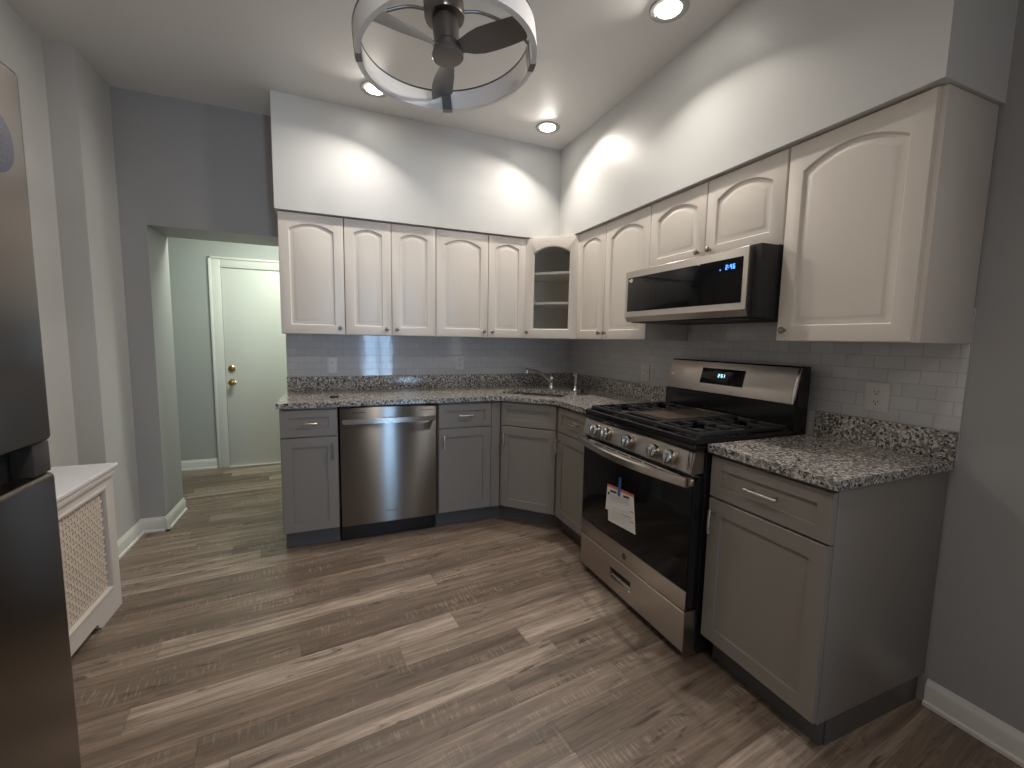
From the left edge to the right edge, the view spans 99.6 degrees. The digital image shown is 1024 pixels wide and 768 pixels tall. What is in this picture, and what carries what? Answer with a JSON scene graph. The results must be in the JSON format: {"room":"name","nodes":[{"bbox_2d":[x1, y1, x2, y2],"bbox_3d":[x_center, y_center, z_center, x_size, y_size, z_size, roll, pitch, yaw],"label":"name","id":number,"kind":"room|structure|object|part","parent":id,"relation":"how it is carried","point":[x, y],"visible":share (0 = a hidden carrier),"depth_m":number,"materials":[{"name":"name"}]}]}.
{"room":"kitchen","nodes":[
{"label":"kitchen","id":0,"kind":"room"},
{"bbox_2d":[0,0,140,540],"bbox_3d":[-1.552,-0.132,0.307,0.238,2.756,5.100,-1,6,-22],"label":"wall","id":1,"kind":"structure","parent":0,"point":[66,116],"depth_m":2.29,"materials":[{"name":"grey paint"}]},
{"bbox_2d":[118,519,144,559],"bbox_3d":[-2.346,0.950,2.659,0.022,0.096,0.390,-1,6,-22],"label":"baseboard","id":2,"kind":"structure","parent":1,"relation":"attached to","point":[125,543],"depth_m":2.65,"materials":[{"name":"white paint"}]},
{"bbox_2d":[167,237,278,465],"bbox_3d":[-3.145,-0.418,4.077,3.700,2.500,0.100,-1,6,-22],"label":"wall","id":3,"kind":"structure","parent":0,"point":[188,262],"depth_m":4.09,"materials":[{"name":"grey paint"}]},
{"bbox_2d":[181,458,217,470],"bbox_3d":[-3.827,0.800,3.864,2.022,0.096,0.022,-1,6,-22],"label":"baseboard","id":4,"kind":"structure","parent":3,"relation":"attached to","point":[187,465],"depth_m":4.19,"materials":[{"name":"white paint"}]},
{"bbox_2d":[207,256,278,467],"bbox_3d":[-2.419,-0.197,4.330,0.965,2.035,0.028,-1,6,-22],"label":"trim","id":5,"kind":"structure","parent":3,"relation":"attached to","point":[214,262],"depth_m":4.16,"materials":[{"name":"white paint"}]},
{"bbox_2d":[221,268,286,466],"bbox_3d":[-2.411,-0.146,4.313,0.775,1.936,0.076,-1,6,-22],"label":"door","id":6,"kind":"structure","parent":3,"relation":"in","point":[255,343],"depth_m":4.29,"materials":[{"name":"white paint"}]},
{"bbox_3d":[-2.718,-0.016,4.198,0.064,0.064,0.070,-1,6,-22],"label":"knob","id":7,"kind":"part","parent":6,"relation":"part of","materials":[{"name":"gold metal"}]},
{"bbox_2d":[110,86,571,518],"bbox_3d":[-1.081,-0.444,3.429,3.608,2.756,0.368,-1,6,-22],"label":"wall","id":8,"kind":"structure","parent":0,"point":[185,169],"depth_m":2.82,"materials":[{"name":"grey paint"}]},
{"bbox_2d":[141,516,170,533],"bbox_3d":[-2.354,0.930,2.854,0.156,0.096,0.022,-1,6,-22],"label":"baseboard","id":9,"kind":"structure","parent":8,"relation":"attached to","point":[155,524],"depth_m":2.85,"materials":[{"name":"white paint"}]},
{"bbox_2d":[165,498,187,530],"bbox_3d":[-2.360,0.910,3.045,0.022,0.096,0.382,-1,6,-22],"label":"baseboard","id":10,"kind":"structure","parent":8,"relation":"attached to","point":[178,511],"depth_m":3.03,"materials":[{"name":"white paint"}]},
{"bbox_2d":[277,211,344,334],"bbox_3d":[-1.335,-0.716,2.908,0.380,0.758,0.342,-1,6,-22],"label":"upper cabinet","id":11,"kind":"object","parent":8,"relation":"attached to","point":[311,247],"visible":1,"depth_m":2.77,"materials":[{"name":"beige"}]},
{"bbox_2d":[327,357,337,372],"bbox_3d":[-1.315,-0.137,3.162,0.072,0.116,0.008,-1,6,-22],"label":"wall outlet","id":12,"kind":"object","parent":8,"relation":"attached to","point":[332,364],"visible":1,"depth_m":3.16,"materials":[{"name":"white plastic"}]},
{"bbox_2d":[343,218,435,336],"bbox_3d":[-0.877,-0.727,3.095,0.607,0.758,0.342,-1,6,-22],"label":"upper cabinet","id":13,"kind":"object","parent":8,"relation":"attached to","point":[389,269],"visible":0.99,"depth_m":2.96,"materials":[{"name":"beige wood"}]},
{"bbox_3d":[-0.968,-0.709,2.913,0.296,0.752,0.019,-1,6,-22],"label":"door","id":14,"kind":"part","parent":13,"relation":"part of","materials":[{"name":"beige wood"}]},
{"bbox_3d":[-0.687,-0.716,3.028,0.302,0.752,0.019,-1,6,-22],"label":"door","id":15,"kind":"part","parent":13,"relation":"part of","materials":[{"name":"beige wood"}]},
{"bbox_2d":[455,355,463,368],"bbox_3d":[-0.428,-0.177,3.522,0.072,0.116,0.008,-1,6,-22],"label":"wall outlet","id":16,"kind":"object","parent":8,"relation":"attached to","point":[459,359],"visible":1,"depth_m":3.52,"materials":[{"name":"white plastic"}]},
{"bbox_2d":[435,229,525,337],"bbox_3d":[-0.272,-0.741,3.342,0.698,0.758,0.342,-1,6,-22],"label":"upper cabinet","id":17,"kind":"object","parent":8,"relation":"attached to","point":[480,278],"visible":0.98,"depth_m":3.20,"materials":[{"name":"beige wood"}]},
{"bbox_3d":[-0.362,-0.724,3.160,0.389,0.752,0.019,-1,6,-22],"label":"door","id":18,"kind":"part","parent":17,"relation":"part of","materials":[{"name":"beige wood"}]},
{"bbox_3d":[-0.040,-0.731,3.292,0.301,0.752,0.019,-1,6,-22],"label":"door","id":19,"kind":"part","parent":17,"relation":"part of","materials":[{"name":"beige wood"}]},
{"bbox_2d":[524,234,595,339],"bbox_3d":[0.375,-0.742,3.462,0.617,0.758,0.611,-1,6,-22],"label":"upper cabinet","id":20,"kind":"object","parent":8,"relation":"attached to","point":[551,263],"visible":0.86,"depth_m":3.35,"materials":[{"name":"white painted wood"},{"name":"clear glass"}]},
{"bbox_2d":[534,271,568,283],"bbox_3d":[0.384,-0.860,3.461,0.571,0.018,0.571,-1,6,-22],"label":"shelf","id":21,"kind":"object","parent":20,"relation":"attached to","point":[559,277],"depth_m":3.47,"materials":[{"name":"beige wood"}]},
{"bbox_2d":[534,302,568,309],"bbox_3d":[0.380,-0.635,3.483,0.571,0.018,0.571,-1,6,-22],"label":"shelf","id":22,"kind":"object","parent":20,"relation":"attached to","point":[537,305],"depth_m":3.44,"materials":[{"name":"beige wood"}]},
{"bbox_2d":[4,0,743,149],"bbox_3d":[-0.034,-1.570,0.785,3.620,0.060,5.120,-1,6,-22],"label":"ceiling","id":23,"kind":"structure","parent":0,"point":[592,55],"depth_m":2.21,"materials":[{"name":"white paint"}]},
{"bbox_2d":[360,81,385,97],"bbox_3d":[-0.804,-1.729,2.539,0.168,0.008,0.168,-1,6,-22],"label":"recessed light","id":24,"kind":"object","parent":23,"relation":"in","point":[366,87],"visible":0.6,"depth_m":2.54,"materials":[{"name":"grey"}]},
{"bbox_2d":[352,0,536,112],"bbox_3d":[-0.256,-1.441,1.710,0.715,0.390,0.714,-1,6,-22],"label":"ceiling fan","id":25,"kind":"object","parent":23,"relation":"hanging from","point":[445,18],"visible":1,"depth_m":1.70,"materials":[{"name":"silver metal"}]},
{"bbox_3d":[-0.470,-1.403,1.671,0.260,0.147,0.014,0,6,-13],"label":"arm","id":26,"kind":"part","parent":25,"relation":"part of","materials":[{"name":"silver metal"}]},
{"bbox_3d":[-0.387,-1.309,1.595,0.274,0.037,0.103,-4,8,-41],"label":"blade","id":27,"kind":"part","parent":25,"relation":"part of","materials":[{"name":"grey"}]},
{"bbox_3d":[-0.302,-1.339,1.897,0.098,0.049,0.275,0,6,-11],"label":"blade","id":28,"kind":"part","parent":25,"relation":"part of","materials":[{"name":"grey"}]},
{"bbox_3d":[-0.083,-1.337,1.671,0.273,0.052,0.101,3,6,18],"label":"blade","id":29,"kind":"part","parent":25,"relation":"part of","materials":[{"name":"grey"}]},
{"bbox_3d":[-0.059,-1.445,1.757,0.281,0.109,0.014,0,6,-11],"label":"arm","id":30,"kind":"part","parent":25,"relation":"part of","materials":[{"name":"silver metal"}]},
{"bbox_2d":[536,121,559,133],"bbox_3d":[0.245,-1.753,2.961,0.168,0.008,0.168,-1,6,-22],"label":"recessed light","id":31,"kind":"object","parent":23,"relation":"in","point":[547,127],"visible":1,"depth_m":2.95,"materials":[{"name":"white"}]},
{"bbox_2d":[649,0,689,22],"bbox_3d":[0.686,-1.635,1.889,0.168,0.008,0.168,-1,6,-22],"label":"recessed light","id":32,"kind":"object","parent":23,"relation":"in","point":[660,11],"visible":1,"depth_m":1.89,"materials":[{"name":"white"}]},
{"bbox_2d":[71,463,1022,767],"bbox_3d":[-1.170,1.170,1.477,5.320,0.060,6.700,-1,6,-22],"label":"floor","id":33,"kind":"structure","parent":0,"point":[490,642],"depth_m":1.71,"materials":[{"name":"wood"}]},
{"bbox_2d":[0,61,80,767],"bbox_3d":[-1.050,0.400,0.284,0.826,1.719,0.750,-1,6,-22],"label":"refrigerator","id":34,"kind":"object","parent":33,"relation":"on","point":[39,729],"visible":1,"depth_m":0.69,"materials":[{"name":"grey metal"}]},
{"bbox_2d":[0,115,13,171],"bbox_3d":[-0.764,-0.363,0.636,0.001,0.094,0.092,-1,6,-22],"label":"sticker","id":35,"kind":"object","parent":34,"relation":"attached to","point":[6,143],"visible":1,"depth_m":0.66,"materials":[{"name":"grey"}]},
{"bbox_3d":[-0.685,-0.164,0.372,0.060,0.602,0.750,-1,6,-22],"label":"freezer door","id":36,"kind":"part","parent":34,"relation":"part of","materials":[{"name":"silver metal"}]},
{"bbox_3d":[-0.701,0.688,0.459,0.060,1.000,0.750,-1,6,-22],"label":"door","id":37,"kind":"part","parent":34,"relation":"part of","materials":[{"name":"silver metal"}]},
{"bbox_2d":[48,462,121,655],"bbox_3d":[-1.758,0.795,1.340,0.351,0.694,1.489,-1,6,-22],"label":"radiator cover","id":38,"kind":"object","parent":33,"relation":"on","point":[84,493],"visible":0.48,"depth_m":1.85,"materials":[{"name":"white paint"}]},
{"bbox_2d":[59,493,107,629],"bbox_3d":[-1.616,0.772,1.375,0.006,0.483,1.302,-1,6,-22],"label":"grille","id":39,"kind":"object","parent":38,"relation":"attached to","point":[93,560],"depth_m":1.81,"materials":[{"name":"beige metal"}]},
{"bbox_2d":[279,407,339,547],"bbox_3d":[-1.325,0.550,2.879,0.316,0.882,0.653,-1,6,-22],"label":"base cabinet","id":40,"kind":"object","parent":33,"relation":"on","point":[308,436],"visible":0.91,"depth_m":2.62,"materials":[{"name":"grey paint"}]},
{"bbox_3d":[-1.212,0.234,2.585,0.308,0.160,0.019,-1,6,-22],"label":"drawer","id":41,"kind":"part","parent":40,"relation":"part of","materials":[{"name":"grey paint"}]},
{"bbox_3d":[-1.205,0.235,2.567,0.086,0.011,0.036,-1,6,-22],"label":"handle","id":42,"kind":"part","parent":40,"relation":"part of","materials":[{"name":"silver metal"}]},
{"bbox_3d":[-1.219,0.609,2.623,0.308,0.578,0.019,-1,6,-22],"label":"door","id":43,"kind":"part","parent":40,"relation":"part of","materials":[{"name":"grey paint"}]},
{"bbox_2d":[338,403,435,540],"bbox_3d":[-0.888,0.540,3.044,0.600,0.876,0.662,-1,6,-22],"label":"dishwasher","id":44,"kind":"object","parent":33,"relation":"on","point":[388,452],"visible":0.99,"depth_m":2.78,"materials":[{"name":"silver metal"}]},
{"bbox_3d":[-0.815,0.944,2.890,0.600,0.108,0.018,-1,6,-22],"label":"kick plate","id":45,"kind":"part","parent":44,"relation":"part of","materials":[{"name":"black metal"}]},
{"bbox_3d":[-0.765,0.225,2.727,0.566,0.031,0.049,-1,6,-22],"label":"handle","id":46,"kind":"part","parent":44,"relation":"part of","materials":[{"name":"silver metal"}]},
{"bbox_2d":[435,401,499,525],"bbox_3d":[-0.385,0.528,3.263,0.476,0.882,0.653,-1,6,-22],"label":"base cabinet","id":47,"kind":"object","parent":33,"relation":"on","point":[467,433],"visible":0.87,"depth_m":2.99,"materials":[{"name":"grey paint"}]},
{"bbox_3d":[-0.318,0.212,2.950,0.368,0.160,0.019,-1,6,-22],"label":"drawer","id":48,"kind":"part","parent":47,"relation":"part of","materials":[{"name":"grey paint"}]},
{"bbox_3d":[-0.325,0.587,2.988,0.368,0.578,0.019,-1,6,-22],"label":"door","id":49,"kind":"part","parent":47,"relation":"part of","materials":[{"name":"grey paint"}]},
{"bbox_2d":[499,401,560,527],"bbox_3d":[0.271,0.526,3.396,0.910,0.882,0.905,-1,6,-22],"label":"base cabinet","id":50,"kind":"object","parent":33,"relation":"on","point":[528,431],"visible":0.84,"depth_m":3.00,"materials":[{"name":"grey paint"}]},
{"bbox_2d":[275,373,665,413],"bbox_3d":[-0.276,0.058,2.872,2.303,0.132,1.366,-1,6,-22],"label":"countertop","id":51,"kind":"structure","parent":50,"relation":"on","point":[311,391],"depth_m":3.14,"materials":[{"name":"stone"}]},
{"bbox_2d":[512,392,564,396],"bbox_3d":[0.191,0.169,3.273,0.470,0.152,0.374,3,6,23],"label":"sink","id":52,"kind":"object","parent":51,"relation":"in","point":[520,393],"visible":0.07,"depth_m":3.45,"materials":[{"name":"silver metal"}]},
{"bbox_3d":[0.107,0.164,3.308,0.288,0.151,0.374,3,6,23],"label":"bowl","id":53,"kind":"part","parent":52,"relation":"part of","materials":[{"name":"silver metal"}]},
{"bbox_3d":[0.325,0.177,3.218,0.180,0.151,0.344,3,6,23],"label":"bowl","id":54,"kind":"part","parent":52,"relation":"part of","materials":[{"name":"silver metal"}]},
{"bbox_2d":[525,368,554,388],"bbox_3d":[0.233,-0.047,3.470,0.291,0.175,0.060,-4,7,-38],"label":"faucet","id":55,"kind":"object","parent":51,"relation":"on","point":[550,379],"visible":1,"depth_m":3.52,"materials":[{"name":"silver metal"}]},
{"bbox_3d":[0.222,-0.069,3.471,0.260,0.132,0.026,-3,7,-34],"label":"spout","id":56,"kind":"part","parent":55,"relation":"part of","materials":[{"name":"silver metal"}]},
{"bbox_2d":[573,372,577,390],"bbox_3d":[0.496,-0.018,3.374,0.044,0.146,0.061,3,6,16],"label":"sprayer","id":57,"kind":"object","parent":51,"relation":"on","point":[575,374],"visible":1,"depth_m":3.37,"materials":[{"name":"silver metal"}]},
{"bbox_2d":[576,389,587,394],"bbox_3d":[0.519,0.057,3.190,0.086,0.036,0.086,-1,6,-22],"label":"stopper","id":58,"kind":"object","parent":51,"relation":"on","point":[582,390],"visible":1,"depth_m":3.17,"materials":[{"name":"black"}]},
{"bbox_3d":[0.108,0.594,3.004,0.400,0.578,0.019,3,6,23],"label":"door","id":59,"kind":"part","parent":50,"relation":"part of","materials":[{"name":"grey paint"}]},
{"bbox_3d":[0.114,0.218,2.965,0.400,0.160,0.019,3,6,23],"label":"drawer","id":60,"kind":"part","parent":50,"relation":"part of","materials":[{"name":"grey paint"}]},
{"bbox_2d":[555,406,586,544],"bbox_3d":[0.641,0.591,2.832,0.653,0.882,0.488,-1,6,-22],"label":"base cabinet","id":61,"kind":"object","parent":33,"relation":"on","point":[571,423],"visible":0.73,"depth_m":2.75,"materials":[{"name":"grey paint"}]},
{"bbox_3d":[0.390,0.629,2.707,0.019,0.578,0.433,-1,6,-22],"label":"door","id":62,"kind":"part","parent":61,"relation":"part of","materials":[{"name":"grey paint"}]},
{"bbox_3d":[0.396,0.254,2.668,0.019,0.160,0.433,-1,6,-22],"label":"drawer","id":63,"kind":"part","parent":61,"relation":"part of","materials":[{"name":"grey paint"}]},
{"bbox_2d":[580,358,810,652],"bbox_3d":[0.827,0.494,2.188,0.756,1.211,0.798,-1,6,-22],"label":"gas range","id":64,"kind":"object","parent":33,"relation":"on","point":[660,454],"visible":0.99,"depth_m":1.97,"materials":[{"name":"silver metal"}]},
{"bbox_2d":[605,477,635,534],"bbox_3d":[0.532,0.585,2.125,0.004,0.252,0.246,-1,6,-22],"label":"paper tag","id":65,"kind":"object","parent":64,"relation":"attached to","point":[619,503],"visible":1,"depth_m":2.12,"materials":[{"name":"white paper"}]},
{"bbox_2d":[610,495,630,522],"bbox_3d":[0.532,0.619,2.127,0.001,0.136,0.171,-1,6,-22],"label":"print","id":66,"kind":"object","parent":65,"relation":"attached to","point":[620,505],"depth_m":2.13,"materials":[{"name":"grey"}]},
{"bbox_3d":[0.556,0.273,2.049,0.023,0.068,0.068,-1,6,-22],"label":"knob","id":67,"kind":"part","parent":64,"relation":"part of","materials":[{"name":"silver metal"}]},
{"bbox_3d":[0.525,0.348,2.048,0.097,0.039,0.782,-1,6,-22],"label":"handle","id":68,"kind":"part","parent":64,"relation":"part of","materials":[{"name":"silver metal"}]},
{"bbox_3d":[0.574,0.974,2.137,0.064,0.174,0.792,-1,6,-22],"label":"drawer","id":69,"kind":"part","parent":64,"relation":"part of","materials":[{"name":"silver metal"}]},
{"bbox_3d":[0.579,0.272,2.061,0.064,0.094,0.794,-1,6,-22],"label":"control panel","id":70,"kind":"part","parent":64,"relation":"part of","materials":[{"name":"silver metal"}]},
{"bbox_3d":[0.584,0.603,2.100,0.056,0.560,0.794,-1,6,-22],"label":"oven door","id":71,"kind":"part","parent":64,"relation":"part of","materials":[{"name":"black glass"}]},
{"bbox_3d":[0.624,0.291,1.882,0.023,0.068,0.068,-1,6,-22],"label":"knob","id":72,"kind":"part","parent":64,"relation":"part of","materials":[{"name":"silver metal"}]},
{"bbox_3d":[0.660,0.301,1.795,0.023,0.068,0.068,-1,6,-22],"label":"knob","id":73,"kind":"part","parent":64,"relation":"part of","materials":[{"name":"silver metal"}]},
{"bbox_2d":[586,405,792,451],"bbox_3d":[0.820,0.194,2.152,0.557,0.048,0.798,-1,6,-22],"label":"cooktop","id":74,"kind":"object","parent":64,"relation":"in","point":[674,438],"depth_m":1.93,"materials":[{"name":"black metal"}]},
{"bbox_3d":[0.700,0.311,1.700,0.014,0.090,0.022,-1,6,-22],"label":"trim","id":75,"kind":"part","parent":64,"relation":"part of","materials":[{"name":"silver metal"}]},
{"bbox_3d":[1.097,-0.029,2.251,0.051,0.162,0.772,-1,6,-22],"label":"panel","id":76,"kind":"part","parent":64,"relation":"part of","materials":[{"name":"silver metal"}]},
{"bbox_2d":[701,454,948,745],"bbox_3d":[1.131,0.721,1.641,0.653,0.882,0.456,-1,6,-22],"label":"base cabinet","id":77,"kind":"object","parent":33,"relation":"on","point":[818,599],"visible":0.94,"depth_m":1.45,"materials":[{"name":"grey paint"}]},
{"bbox_3d":[0.775,0.535,1.686,0.036,0.096,0.011,-1,6,-22],"label":"handle","id":78,"kind":"part","parent":77,"relation":"part of","materials":[{"name":"silver metal"}]},
{"bbox_3d":[0.859,0.383,1.492,0.036,0.011,0.126,-1,6,-22],"label":"handle","id":79,"kind":"part","parent":77,"relation":"part of","materials":[{"name":"silver metal"}]},
{"bbox_3d":[0.870,0.757,1.538,0.019,0.578,0.450,-1,6,-22],"label":"door","id":80,"kind":"part","parent":77,"relation":"part of","materials":[{"name":"grey paint"}]},
{"bbox_3d":[0.877,0.382,1.499,0.019,0.160,0.450,-1,6,-22],"label":"drawer","id":81,"kind":"part","parent":77,"relation":"part of","materials":[{"name":"grey paint"}]},
{"bbox_2d":[708,411,958,490],"bbox_3d":[1.151,0.215,1.589,0.639,0.132,0.471,-1,6,-22],"label":"countertop","id":82,"kind":"structure","parent":77,"relation":"on","point":[842,452],"depth_m":1.55,"materials":[{"name":"stone"}]},
{"bbox_2d":[270,0,1018,238],"bbox_3d":[-0.002,-1.337,2.131,2.312,0.676,2.673,-1,6,-22],"label":"wall","id":83,"kind":"structure","parent":0,"point":[770,77],"depth_m":2.24,"materials":[{"name":"white paint"}]},
{"bbox_2d":[571,0,1023,732],"bbox_3d":[1.561,-0.207,1.579,0.128,2.756,5.100,-1,6,-22],"label":"wall","id":84,"kind":"structure","parent":0,"point":[975,646],"depth_m":1.46,"materials":[{"name":"grey paint"}]},
{"bbox_2d":[576,205,687,340],"bbox_3d":[0.763,-0.675,2.880,0.342,0.758,0.781,-1,6,-22],"label":"upper cabinet","id":85,"kind":"object","parent":84,"relation":"attached to","point":[607,252],"visible":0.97,"depth_m":2.77,"materials":[{"name":"beige wood"}]},
{"bbox_3d":[0.556,-0.694,3.029,0.019,0.752,0.343,-1,6,-22],"label":"door","id":86,"kind":"part","parent":85,"relation":"part of","materials":[{"name":"beige wood"}]},
{"bbox_3d":[0.704,-0.654,2.670,0.019,0.752,0.430,-1,6,-22],"label":"door","id":87,"kind":"part","parent":85,"relation":"part of","materials":[{"name":"beige wood"}]},
{"bbox_2d":[641,365,649,381],"bbox_3d":[0.915,-0.073,2.977,0.014,0.116,0.086,-1,6,-22],"label":"wall outlet","id":88,"kind":"object","parent":84,"relation":"attached to","point":[645,369],"visible":1,"depth_m":2.97,"materials":[{"name":"white plastic"}]},
{"bbox_2d":[649,148,791,266],"bbox_3d":[1.065,-0.787,2.133,0.342,0.372,0.799,-1,6,-22],"label":"upper cabinet","id":89,"kind":"object","parent":84,"relation":"attached to","point":[747,205],"visible":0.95,"depth_m":1.98,"materials":[{"name":"beige wood"}]},
{"bbox_3d":[0.865,-0.804,2.265,0.019,0.367,0.397,-1,6,-22],"label":"door","id":90,"kind":"part","parent":89,"relation":"part of","materials":[{"name":"beige"}]},
{"bbox_2d":[625,243,783,324],"bbox_3d":[1.002,-0.454,2.153,0.458,0.294,0.808,-1,6,-22],"label":"microwave","id":91,"kind":"object","parent":89,"relation":"attached to","point":[741,284],"visible":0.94,"depth_m":1.90,"materials":[{"name":"black"}]},
{"bbox_3d":[1.016,-0.763,1.897,0.019,0.367,0.394,-1,6,-22],"label":"door","id":92,"kind":"part","parent":89,"relation":"part of","materials":[{"name":"beige"}]},
{"bbox_2d":[863,382,890,412],"bbox_3d":[1.440,0.052,1.708,0.008,0.116,0.086,-1,6,-22],"label":"wall outlet","id":93,"kind":"object","parent":84,"relation":"attached to","point":[877,395],"visible":1,"depth_m":1.70,"materials":[{"name":"white plastic"}]},
{"bbox_2d":[872,399,879,405],"bbox_3d":[1.437,0.072,1.709,0.002,0.028,0.026,-1,6,-22],"label":"receptacle","id":94,"kind":"object","parent":93,"relation":"attached to","point":[875,402],"depth_m":1.71,"materials":[{"name":"grey"}]},
{"bbox_2d":[873,389,880,395],"bbox_3d":[1.438,0.033,1.705,0.002,0.028,0.026,-1,6,-22],"label":"receptacle","id":95,"kind":"object","parent":93,"relation":"attached to","point":[876,392],"depth_m":1.70,"materials":[{"name":"grey plastic"}]},
{"bbox_2d":[776,84,998,343],"bbox_3d":[1.302,-0.532,1.569,0.342,0.758,0.468,-1,6,-22],"label":"upper cabinet","id":96,"kind":"object","parent":84,"relation":"attached to","point":[886,211],"visible":1,"depth_m":1.41,"materials":[{"name":"beige wood"}]},
{"bbox_3d":[1.077,-0.214,1.723,0.027,0.027,0.027,-1,6,-22],"label":"knob","id":97,"kind":"part","parent":96,"relation":"part of","materials":[{"name":"silver metal"}]},
{"bbox_2d":[922,679,1023,767],"bbox_3d":[1.959,1.247,0.511,0.022,0.096,2.340,-1,6,-22],"label":"baseboard","id":98,"kind":"structure","parent":84,"relation":"attached to","point":[990,730],"depth_m":1.46,"materials":[{"name":"white paint"}]}
]}

